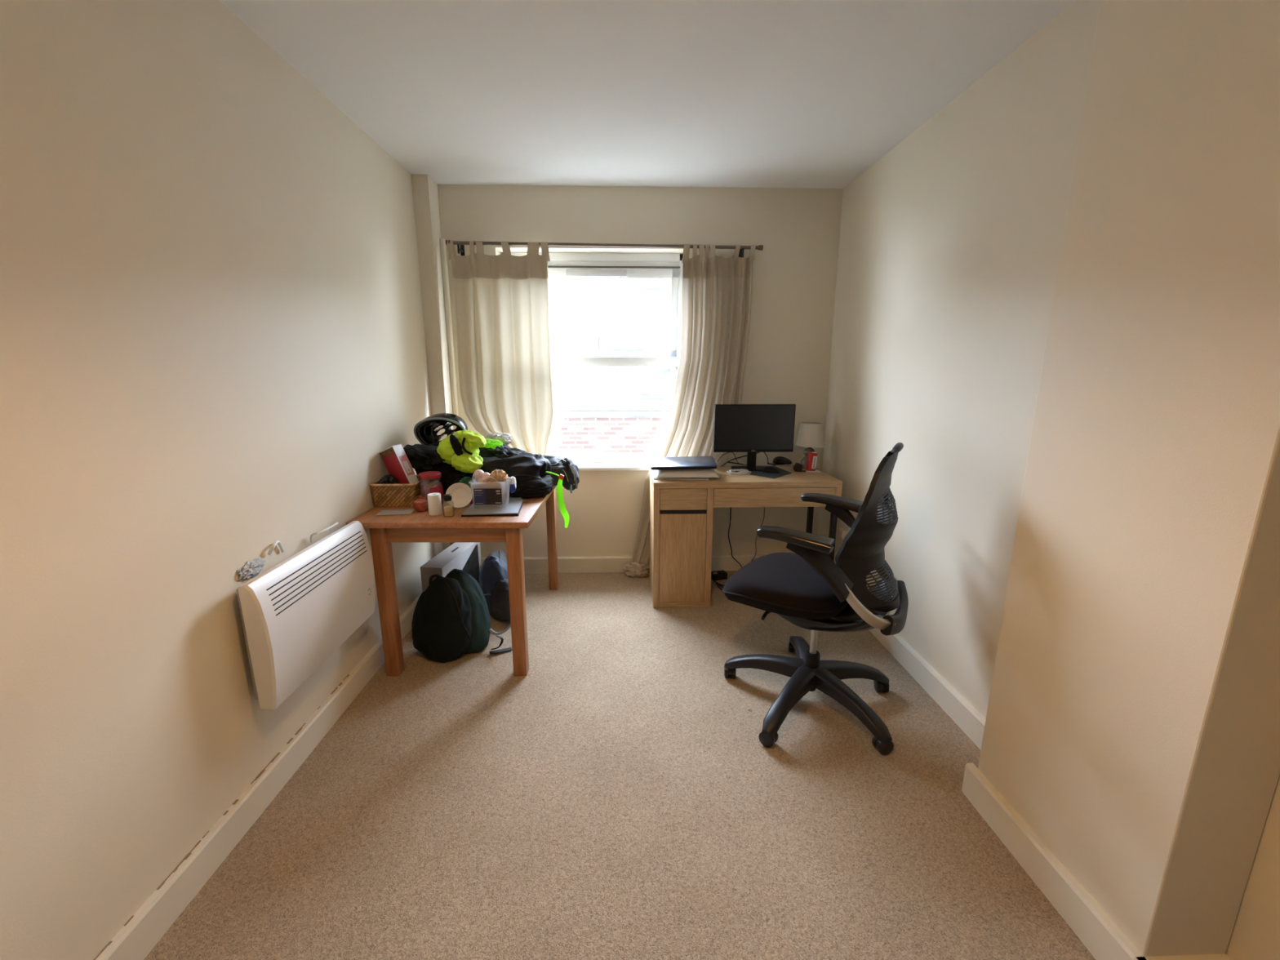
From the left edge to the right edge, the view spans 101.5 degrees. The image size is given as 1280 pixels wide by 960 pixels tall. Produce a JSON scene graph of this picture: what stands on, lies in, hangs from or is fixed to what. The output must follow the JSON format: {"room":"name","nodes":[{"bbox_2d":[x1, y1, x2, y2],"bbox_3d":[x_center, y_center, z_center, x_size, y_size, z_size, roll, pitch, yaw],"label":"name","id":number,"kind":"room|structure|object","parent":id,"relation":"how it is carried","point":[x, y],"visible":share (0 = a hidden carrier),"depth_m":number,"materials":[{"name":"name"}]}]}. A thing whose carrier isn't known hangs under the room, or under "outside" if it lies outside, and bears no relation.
{"room":"home office","nodes":[
{"label":"home office","id":0,"kind":"room"},
{"bbox_2d":[0,0,442,959],"bbox_3d":[-1.296,-0.029,0.918,0.200,2.414,5.486,0,12,-2],"label":"wall","id":1,"kind":"structure","parent":0,"point":[212,340],"depth_m":1.32,"materials":[{"name":"beige paint"}]},
{"bbox_2d":[236,556,265,581],"bbox_3d":[-1.211,0.278,1.633,0.020,0.059,0.124,0,12,-2],"label":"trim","id":2,"kind":"structure","parent":1,"relation":"attached to","point":[251,569],"depth_m":1.62,"materials":[{"name":"grey paint"}]},
{"bbox_2d":[93,591,422,959],"bbox_3d":[-1.181,1.126,1.039,0.022,0.105,4.826,0,12,-2],"label":"baseboard","id":3,"kind":"structure","parent":1,"relation":"attached to","point":[135,940],"depth_m":1.52,"materials":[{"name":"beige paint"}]},
{"bbox_2d":[236,520,375,709],"bbox_3d":[-1.167,0.423,1.880,0.110,0.438,0.663,0,12,-2],"label":"heater","id":4,"kind":"object","parent":1,"relation":"attached to","point":[295,614],"visible":1,"depth_m":1.74,"materials":[{"name":"white metal"}]},
{"bbox_2d":[266,540,284,555],"bbox_3d":[-1.205,0.227,1.738,0.022,0.051,0.079,0,12,-2],"label":"cable","id":5,"kind":"object","parent":4,"relation":"attached to","point":[277,542],"visible":1,"depth_m":1.72,"materials":[{"name":"white plastic"}]},
{"bbox_2d":[411,174,458,551],"bbox_3d":[-1.211,-0.530,3.231,0.117,2.414,0.160,0,12,-2],"label":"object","id":6,"kind":"structure","parent":1,"relation":"attached to","point":[431,247],"depth_m":3.08,"materials":[{"name":"beige paint"}]},
{"bbox_2d":[548,283,675,411],"bbox_3d":[-0.343,-0.426,11.147,18.000,6.857,2.220,0,12,-2],"label":"sky","id":7,"kind":"structure","parent":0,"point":[623,315],"depth_m":9.74,"materials":[{"name":"white"}]},
{"bbox_2d":[143,570,1095,959],"bbox_3d":[0.048,1.240,1.236,2.889,0.200,5.486,0,12,-2],"label":"floor","id":8,"kind":"structure","parent":0,"point":[621,797],"depth_m":1.61,"materials":[{"name":"beige carpet"}]},
{"bbox_2d":[420,542,481,591],"bbox_3d":[-1.081,0.575,3.047,0.122,0.333,0.490,1,12,7],"label":"carton","id":9,"kind":"object","parent":8,"relation":"on","point":[466,556],"visible":0.4,"depth_m":2.99,"materials":[{"name":"grey"}]},
{"bbox_2d":[462,544,479,584],"bbox_3d":[-1.011,0.556,3.117,0.001,0.280,0.250,1,12,7],"label":"picture","id":10,"kind":"object","parent":9,"relation":"attached to","point":[470,556],"depth_m":3.14},
{"bbox_2d":[346,486,558,675],"bbox_3d":[-0.851,0.427,2.772,0.789,0.738,1.071,0,12,-2],"label":"table","id":11,"kind":"object","parent":8,"relation":"on","point":[415,526],"visible":0.54,"depth_m":2.27,"materials":[{"name":"brown wood"}]},
{"bbox_2d":[375,509,414,515],"bbox_3d":[-1.086,0.143,2.325,0.143,0.002,0.078,-2,12,-7],"label":"postcard","id":12,"kind":"object","parent":11,"relation":"on","point":[397,512],"visible":0.93,"depth_m":2.32,"materials":[{"name":"grey paper"}]},
{"bbox_2d":[368,475,429,506],"bbox_3d":[-1.141,0.050,2.502,0.221,0.110,0.216,0,12,-2],"label":"wicker basket","id":13,"kind":"object","parent":11,"relation":"on","point":[383,495],"visible":0.51,"depth_m":2.41,"materials":[{"name":"brown wicker"}]},
{"bbox_2d":[377,474,399,484],"bbox_3d":[-1.186,0.019,2.481,0.088,0.094,0.126,0,12,-2],"label":"folded cloth","id":14,"kind":"object","parent":13,"relation":"in","point":[386,479],"visible":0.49,"depth_m":2.44,"materials":[{"name":"black fabric"}]},
{"bbox_2d":[378,444,418,484],"bbox_3d":[-1.151,-0.044,2.514,0.172,0.249,0.062,3,13,15],"label":"box","id":15,"kind":"object","parent":13,"relation":"in","point":[395,459],"visible":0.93,"depth_m":2.48,"materials":[{"name":"red cardboard"}]},
{"bbox_2d":[412,496,428,511],"bbox_3d":[-0.983,0.105,2.344,0.067,0.068,0.069,0,12,-2],"label":"pomegranate","id":16,"kind":"object","parent":11,"relation":"on","point":[420,504],"visible":0.98,"depth_m":2.32,"materials":[{"name":"red food"}]},
{"bbox_2d":[418,471,443,504],"bbox_3d":[-0.970,0.043,2.431,0.101,0.154,0.100,0,12,-2],"label":"jar","id":17,"kind":"object","parent":11,"relation":"on","point":[432,486],"visible":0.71,"depth_m":2.40,"materials":[{"name":"glass"}]},
{"bbox_2d":[427,493,442,515],"bbox_3d":[-0.898,0.106,2.289,0.055,0.091,0.055,0,12,-2],"label":"candle","id":18,"kind":"object","parent":11,"relation":"on","point":[434,500],"visible":1,"depth_m":2.27,"materials":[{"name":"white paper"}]},
{"bbox_2d":[403,440,479,494],"bbox_3d":[-1.004,-0.072,2.703,0.374,0.264,0.349,0,12,1],"label":"jacket","id":19,"kind":"object","parent":11,"relation":"on","point":[422,457],"visible":0.53,"depth_m":2.57,"materials":[{"name":"black fabric"}]},
{"bbox_2d":[403,444,448,471],"bbox_3d":[-1.070,-0.112,2.628,0.246,0.146,0.214,0,12,-2],"label":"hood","id":20,"kind":"object","parent":19,"relation":"attached to","point":[422,457],"depth_m":2.56,"materials":[{"name":"black fabric"}]},
{"bbox_2d":[413,413,467,444],"bbox_3d":[-1.054,-0.238,2.786,0.297,0.239,0.223,0,12,-2],"label":"helmet","id":21,"kind":"object","parent":19,"relation":"on","point":[424,433],"visible":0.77,"depth_m":2.78,"materials":[{"name":"black plastic"}]},
{"bbox_2d":[438,430,486,472],"bbox_3d":[-0.882,-0.143,2.587,0.236,0.209,0.183,2,12,8],"label":"vest","id":22,"kind":"object","parent":19,"relation":"on","point":[465,463],"visible":0.88,"depth_m":2.53,"materials":[{"name":"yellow fabric"}]},
{"bbox_2d":[448,433,462,456],"bbox_3d":[-0.884,-0.164,2.516,0.058,0.118,0.041,0,12,-2],"label":"glove","id":23,"kind":"object","parent":22,"relation":"on","point":[455,442],"visible":1,"depth_m":2.50,"materials":[{"name":"black fabric"}]},
{"bbox_2d":[462,437,472,455],"bbox_3d":[-0.835,-0.161,2.519,0.052,0.085,0.032,6,14,27],"label":"strap","id":24,"kind":"object","parent":22,"relation":"on","point":[464,438],"visible":1,"depth_m":2.52,"materials":[{"name":"black fabric"}]},
{"bbox_2d":[443,493,453,515],"bbox_3d":[-0.828,0.110,2.259,0.044,0.095,0.033,0,12,-2],"label":"glass bottle","id":25,"kind":"object","parent":11,"relation":"on","point":[448,509],"visible":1,"depth_m":2.25,"materials":[{"name":"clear glass"}]},
{"bbox_2d":[445,482,472,507],"bbox_3d":[-0.811,0.067,2.354,0.114,0.104,0.074,0,12,-2],"label":"bowl","id":26,"kind":"object","parent":11,"relation":"on","point":[461,494],"visible":0.93,"depth_m":2.37,"materials":[{"name":"white ceramic"}]},
{"bbox_2d":[457,476,478,504],"bbox_3d":[-0.794,0.046,2.470,0.116,0.131,0.125,0,12,-2],"label":"potted plant","id":27,"kind":"object","parent":11,"relation":"on","point":[469,482],"visible":0.43,"depth_m":2.45,"materials":[{"name":"green plant"}]},
{"bbox_2d":[461,496,523,516],"bbox_3d":[-0.664,0.112,2.454,0.258,0.010,0.392,0,12,-2],"label":"laptop","id":28,"kind":"object","parent":11,"relation":"on","point":[510,506],"visible":0.62,"depth_m":2.35,"materials":[{"name":"grey plastic"}]},
{"bbox_2d":[473,488,502,504],"bbox_3d":[-0.680,0.058,2.389,0.168,0.122,0.109,0,12,-2],"label":"plastic tub","id":29,"kind":"object","parent":28,"relation":"on","point":[485,495],"visible":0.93,"depth_m":2.34,"materials":[{"name":"plastic"}]},
{"bbox_2d":[473,469,484,479],"bbox_3d":[-0.736,-0.024,2.395,0.048,0.048,0.048,0,12,-2],"label":"bauble","id":30,"kind":"object","parent":29,"relation":"in","point":[476,474],"visible":0.66,"depth_m":2.38,"materials":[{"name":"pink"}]},
{"bbox_2d":[476,477,488,488],"bbox_3d":[-0.710,0.015,2.366,0.052,0.052,0.052,0,12,-2],"label":"bauble","id":31,"kind":"object","parent":29,"relation":"in","point":[481,484],"visible":0.84,"depth_m":2.35,"materials":[{"name":"beige"}]},
{"bbox_2d":[480,472,489,480],"bbox_3d":[-0.703,-0.011,2.392,0.048,0.048,0.048,0,12,-2],"label":"bauble","id":32,"kind":"object","parent":29,"relation":"in","point":[484,474],"visible":0.61,"depth_m":2.37,"materials":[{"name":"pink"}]},
{"bbox_2d":[472,470,500,484],"bbox_3d":[-0.689,-0.013,2.351,0.124,0.057,0.037,1,12,7],"label":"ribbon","id":33,"kind":"object","parent":29,"relation":"in","point":[476,470],"visible":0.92,"depth_m":2.34,"materials":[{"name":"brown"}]},
{"bbox_2d":[486,480,496,488],"bbox_3d":[-0.670,0.024,2.359,0.044,0.044,0.044,0,12,-2],"label":"bauble","id":34,"kind":"object","parent":29,"relation":"in","point":[490,484],"visible":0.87,"depth_m":2.34,"materials":[{"name":"wicker"}]},
{"bbox_2d":[488,469,508,485],"bbox_3d":[-0.643,-0.009,2.381,0.084,0.082,0.084,0,12,-2],"label":"ball","id":35,"kind":"object","parent":29,"relation":"in","point":[500,475],"visible":0.87,"depth_m":2.36,"materials":[{"name":"wicker"}]},
{"bbox_2d":[495,485,504,491],"bbox_3d":[-0.641,0.034,2.385,0.042,0.042,0.042,0,12,-2],"label":"plastic container","id":36,"kind":"object","parent":29,"relation":"in","point":[502,487],"visible":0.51,"depth_m":2.37,"materials":[{"name":"plastic"}]},
{"bbox_2d":[501,491,506,500],"bbox_3d":[-0.633,0.073,2.394,0.042,0.042,0.042,0,12,-2],"label":"ball","id":37,"kind":"object","parent":29,"relation":"in","point":[504,494],"visible":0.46,"depth_m":2.38,"materials":[{"name":"beige"}]},
{"bbox_2d":[509,475,515,493],"bbox_3d":[-0.587,0.022,2.411,0.030,0.077,0.081,-2,12,-8],"label":"wrapper","id":38,"kind":"object","parent":29,"relation":"in","point":[513,481],"visible":1,"depth_m":2.39,"materials":[{"name":"white plastic"}]},
{"bbox_2d":[509,484,515,492],"bbox_3d":[-0.582,0.037,2.393,0.028,0.044,0.039,0,12,-2],"label":"print","id":39,"kind":"object","parent":38,"relation":"attached to","point":[512,486],"depth_m":2.38,"materials":[{"name":"blue"}]},
{"bbox_2d":[467,444,553,498],"bbox_3d":[-0.668,-0.060,2.722,0.443,0.232,0.422,0,12,-2],"label":"backpack","id":40,"kind":"object","parent":11,"relation":"on","point":[529,469],"visible":0.69,"depth_m":2.58,"materials":[{"name":"black fabric"}]},
{"bbox_2d":[484,439,502,449],"bbox_3d":[-0.791,-0.187,2.779,0.126,0.064,0.113,0,12,-2],"label":"cloth","id":41,"kind":"object","parent":40,"relation":"on","point":[492,443],"visible":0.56,"depth_m":2.74,"materials":[{"name":"fabric"}]},
{"bbox_2d":[484,432,512,446],"bbox_3d":[-0.787,-0.217,2.886,0.162,0.082,0.123,0,12,-2],"label":"plastic bag","id":42,"kind":"object","parent":40,"relation":"on","point":[505,438],"visible":0.55,"depth_m":2.86,"materials":[{"name":"white plastic"}]},
{"bbox_2d":[546,471,568,528],"bbox_3d":[-0.431,0.104,2.729,0.119,0.307,0.021,0,12,-2],"label":"reflective band","id":43,"kind":"object","parent":40,"relation":"hanging from","point":[562,508],"visible":1,"depth_m":2.72,"materials":[{"name":"green fabric"}]},
{"bbox_2d":[539,453,579,493],"bbox_3d":[-0.501,-0.044,2.918,0.338,0.192,0.319,0,12,-2],"label":"jacket","id":44,"kind":"object","parent":11,"relation":"on","point":[566,466],"visible":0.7,"depth_m":2.83,"materials":[{"name":"black fabric"}]},
{"bbox_2d":[411,568,511,662],"bbox_3d":[-0.885,0.653,2.538,0.430,0.387,0.320,7,14,30],"label":"backpack","id":45,"kind":"object","parent":8,"relation":"on","point":[451,618],"visible":1,"depth_m":2.48,"materials":[{"name":"black fabric"}]},
{"bbox_2d":[479,555,511,635],"bbox_3d":[-0.737,0.621,2.816,0.215,0.332,0.494,-5,13,-23],"label":"backpack","id":46,"kind":"object","parent":8,"relation":"on","point":[493,575],"visible":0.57,"depth_m":2.87,"materials":[{"name":"blue fabric"}]},
{"bbox_2d":[713,580,724,590],"bbox_3d":[0.549,0.666,3.331,0.128,0.035,0.213,-7,14,-31],"label":"cable","id":47,"kind":"object","parent":8,"relation":"on","point":[716,582],"visible":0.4,"depth_m":3.31,"materials":[{"name":"black plastic"}]},
{"bbox_2d":[711,569,727,580],"bbox_3d":[0.522,0.629,3.461,0.100,0.049,0.060,-4,13,-19],"label":"power adapter","id":48,"kind":"object","parent":8,"relation":"on","point":[717,575],"visible":0.89,"depth_m":3.44,"materials":[{"name":"black plastic"}]},
{"bbox_2d":[648,466,842,608],"bbox_3d":[0.596,0.329,3.199,1.055,0.748,0.450,0,12,-2],"label":"oak desk","id":49,"kind":"object","parent":8,"relation":"on","point":[682,511],"visible":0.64,"depth_m":2.95,"materials":[{"name":"brown wood"}]},
{"bbox_2d":[653,474,708,479],"bbox_3d":[0.232,-0.031,3.067,0.326,0.009,0.236,1,12,4],"label":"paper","id":50,"kind":"object","parent":49,"relation":"on","point":[655,477],"visible":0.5,"depth_m":2.96,"materials":[{"name":"white paper"}]},
{"bbox_2d":[653,468,719,477],"bbox_3d":[0.264,-0.058,3.041,0.355,0.050,0.230,0,12,-2],"label":"book","id":51,"kind":"object","parent":50,"relation":"on","point":[704,473],"visible":0.65,"depth_m":2.94,"materials":[{"name":"white paper"}]},
{"bbox_2d":[650,456,716,470],"bbox_3d":[0.249,-0.100,3.041,0.372,0.040,0.246,0,12,2],"label":"laptop","id":52,"kind":"object","parent":51,"relation":"on","point":[682,462],"visible":1,"depth_m":2.99,"materials":[{"name":"black plastic"}]},
{"bbox_2d":[728,507,742,567],"bbox_3d":[0.629,0.385,3.375,0.091,0.541,0.196,0,12,-2],"label":"hanging cable","id":53,"kind":"object","parent":49,"relation":"hanging from","point":[731,508],"visible":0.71,"depth_m":3.45,"materials":[{"name":"black plastic"}]},
{"bbox_2d":[726,468,751,474],"bbox_3d":[0.592,-0.050,3.131,0.146,0.018,0.093,0,12,-2],"label":"coiled cable","id":54,"kind":"object","parent":49,"relation":"on","point":[740,470],"visible":1,"depth_m":3.12,"materials":[{"name":"white plastic"}]},
{"bbox_2d":[720,452,759,466],"bbox_3d":[0.637,-0.138,3.240,0.245,0.144,0.159,0,12,-2],"label":"cable","id":55,"kind":"object","parent":49,"relation":"on","point":[757,452],"visible":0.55,"depth_m":3.21,"materials":[{"name":"black plastic"}]},
{"bbox_2d":[713,404,795,471],"bbox_3d":[0.684,-0.264,3.205,0.483,0.406,0.144,0,12,-2],"label":"computer monitor","id":56,"kind":"object","parent":49,"relation":"on","point":[751,428],"visible":0.98,"depth_m":3.13,"materials":[{"name":"black plastic"}]},
{"bbox_2d":[717,452,746,465],"bbox_3d":[0.587,-0.129,3.236,0.242,0.088,0.049,-2,12,-10],"label":"cable","id":57,"kind":"object","parent":56,"relation":"on","point":[726,452],"visible":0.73,"depth_m":3.23,"materials":[{"name":"brown plastic"}]},
{"bbox_2d":[751,506,764,561],"bbox_3d":[0.759,0.363,3.499,0.132,0.537,0.022,4,13,16],"label":"hanging cable","id":58,"kind":"object","parent":49,"relation":"hanging from","point":[764,507],"visible":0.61,"depth_m":3.50,"materials":[{"name":"brown plastic"}]},
{"bbox_2d":[750,466,791,478],"bbox_3d":[0.803,-0.050,3.171,0.225,0.003,0.380,5,13,22],"label":"mat","id":59,"kind":"object","parent":49,"relation":"on","point":[782,473],"visible":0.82,"depth_m":3.10,"materials":[{"name":"grey fabric"}]},
{"bbox_2d":[762,466,779,473],"bbox_3d":[0.789,-0.063,3.141,0.100,0.033,0.049,4,13,17],"label":"computer mouse","id":60,"kind":"object","parent":59,"relation":"on","point":[767,469],"visible":1,"depth_m":3.12,"materials":[{"name":"black plastic"}]},
{"bbox_2d":[767,456,791,464],"bbox_3d":[0.918,-0.130,3.441,0.168,0.045,0.096,0,12,-2],"label":"mouse","id":61,"kind":"object","parent":49,"relation":"on","point":[779,460],"visible":0.98,"depth_m":3.43,"materials":[{"name":"black plastic"}]},
{"bbox_2d":[793,462,805,471],"bbox_3d":[0.970,-0.078,3.187,0.068,0.051,0.068,0,12,-2],"label":"case","id":62,"kind":"object","parent":49,"relation":"on","point":[797,467],"visible":1,"depth_m":3.17,"materials":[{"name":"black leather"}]},
{"bbox_2d":[795,422,823,468],"bbox_3d":[1.057,-0.213,3.258,0.164,0.285,0.164,0,12,-2],"label":"table lamp","id":63,"kind":"object","parent":49,"relation":"on","point":[810,435],"visible":0.7,"depth_m":3.19,"materials":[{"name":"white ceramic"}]},
{"bbox_2d":[802,469,821,472],"bbox_3d":[1.047,-0.055,3.197,0.100,0.002,0.065,1,12,4],"label":"card","id":64,"kind":"object","parent":49,"relation":"on","point":[818,471],"visible":0.71,"depth_m":3.18,"materials":[{"name":"white paper"}]},
{"bbox_2d":[805,452,817,471],"bbox_3d":[1.047,-0.112,3.188,0.057,0.114,0.030,-4,13,-16],"label":"box","id":65,"kind":"object","parent":64,"relation":"on","point":[812,456],"visible":1,"depth_m":3.18,"materials":[{"name":"red cardboard"}]},
{"bbox_2d":[722,442,908,755],"bbox_3d":[0.710,0.379,2.126,0.720,1.106,0.743,0,12,-2],"label":"office chair","id":66,"kind":"object","parent":8,"relation":"on","point":[806,588],"visible":1,"depth_m":1.96,"materials":[{"name":"black plastic"}]},
{"bbox_2d":[437,184,843,557],"bbox_3d":[-0.033,-0.587,3.492,2.489,2.414,0.300,0,12,-2],"label":"wall","id":67,"kind":"structure","parent":0,"point":[788,354],"depth_m":3.21,"materials":[{"name":"beige paint"}]},
{"bbox_2d":[500,252,683,471],"bbox_3d":[-0.287,-0.754,3.392,1.227,1.361,0.282,0,12,-2],"label":"window","id":68,"kind":"structure","parent":67,"relation":"in","point":[561,264],"depth_m":3.40,"materials":[{"name":"white plastic"}]},
{"bbox_2d":[565,269,626,277],"bbox_3d":[-0.274,-1.300,3.293,0.380,0.048,0.024,0,12,-2],"label":"vent","id":69,"kind":"object","parent":68,"relation":"attached to","point":[569,273],"depth_m":3.29,"materials":[{"name":"white plastic"}]},
{"bbox_2d":[445,240,763,257],"bbox_3d":[-0.201,-1.367,3.115,1.863,0.091,0.096,0,12,-2],"label":"pole","id":70,"kind":"object","parent":67,"relation":"attached to","point":[462,243],"visible":0.88,"depth_m":3.07,"materials":[{"name":"brown metal"}]},
{"bbox_2d":[446,240,555,455],"bbox_3d":[-0.824,-0.726,3.125,0.603,1.342,0.176,0,12,-2],"label":"curtain","id":71,"kind":"object","parent":70,"relation":"hanging from","point":[502,307],"visible":0.86,"depth_m":3.15,"materials":[{"name":"beige fabric"}]},
{"bbox_2d":[622,244,755,577],"bbox_3d":[0.284,-0.381,3.320,0.800,2.077,0.135,0,12,-2],"label":"curtain","id":72,"kind":"object","parent":70,"relation":"hanging from","point":[717,291],"visible":0.71,"depth_m":3.23,"materials":[{"name":"beige fabric"}]},
{"bbox_2d":[480,554,767,573],"bbox_3d":[0.032,0.574,3.580,2.370,0.108,0.022,0,12,-2],"label":"baseboard","id":73,"kind":"structure","parent":67,"relation":"attached to","point":[719,562],"depth_m":3.56,"materials":[{"name":"beige paint"}]},
{"bbox_2d":[219,0,1075,188],"bbox_3d":[0.048,-1.315,0.682,2.889,0.200,5.486,0,12,-2],"label":"ceiling","id":74,"kind":"structure","parent":0,"point":[799,94],"depth_m":1.91,"materials":[{"name":"white paint"}]},
{"bbox_2d":[817,0,1279,959],"bbox_3d":[1.392,-0.046,1.000,0.200,2.414,5.486,0,12,-2],"label":"wall","id":75,"kind":"structure","parent":0,"point":[950,242],"depth_m":2.04,"materials":[{"name":"beige paint"}]},
{"bbox_2d":[839,520,850,543],"bbox_3d":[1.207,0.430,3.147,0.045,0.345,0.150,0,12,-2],"label":"wall socket","id":76,"kind":"object","parent":75,"relation":"attached to","point":[844,529],"visible":0.49,"depth_m":3.09,"materials":[{"name":"white plastic"}]},
{"bbox_2d":[869,627,986,750],"bbox_3d":[1.235,0.772,2.666,0.022,0.108,1.968,0,12,-2],"label":"baseboard","id":77,"kind":"structure","parent":75,"relation":"attached to","point":[962,713],"depth_m":2.19,"materials":[{"name":"beige paint"}]},
{"bbox_2d":[1133,953,1232,959],"bbox_3d":[1.189,1.101,1.151,0.212,0.108,0.022,0,12,-2],"label":"baseboard","id":78,"kind":"structure","parent":75,"relation":"attached to","point":[1224,956],"depth_m":1.15,"materials":[{"name":"beige paint"}]},
{"bbox_2d":[977,0,1279,956],"bbox_3d":[1.192,-0.087,1.188,0.188,2.414,0.553,0,12,-2],"label":"wall pier","id":79,"kind":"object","parent":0,"point":[1132,722],"visible":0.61,"depth_m":1.12,"materials":[{"name":"beige paint"}]},
{"bbox_2d":[961,762,1146,959],"bbox_3d":[1.086,1.040,1.429,0.024,0.108,0.597,0,12,-2],"label":"baseboard","id":80,"kind":"object","parent":79,"relation":"attached to","point":[1096,931],"visible":1,"depth_m":1.38,"materials":[{"name":"beige paint"}]},
{"label":"outside","id":81,"kind":"structure","parent":0,"visible":0},
{"bbox_3d":[-0.685,0.703,22.601,60.000,0.200,36.100,0,12,-2],"label":"ground","id":82,"kind":"structure","parent":81,"visible":0},
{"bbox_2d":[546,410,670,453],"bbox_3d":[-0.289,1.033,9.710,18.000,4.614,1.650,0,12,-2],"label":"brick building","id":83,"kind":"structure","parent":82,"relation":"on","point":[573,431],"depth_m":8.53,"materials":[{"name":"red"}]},
{"bbox_3d":[-0.818,0.661,3.168,0.152,0.104,0.261,0,12,-2],"label":"roll","id":84,"kind":"object","parent":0,"visible":0},
{"bbox_2d":[487,550,507,565],"bbox_3d":[-0.856,0.515,3.135,0.122,0.134,0.252,-3,13,-15],"label":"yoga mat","id":85,"kind":"object","parent":84,"relation":"on","point":[500,553],"visible":0.22,"depth_m":3.18,"materials":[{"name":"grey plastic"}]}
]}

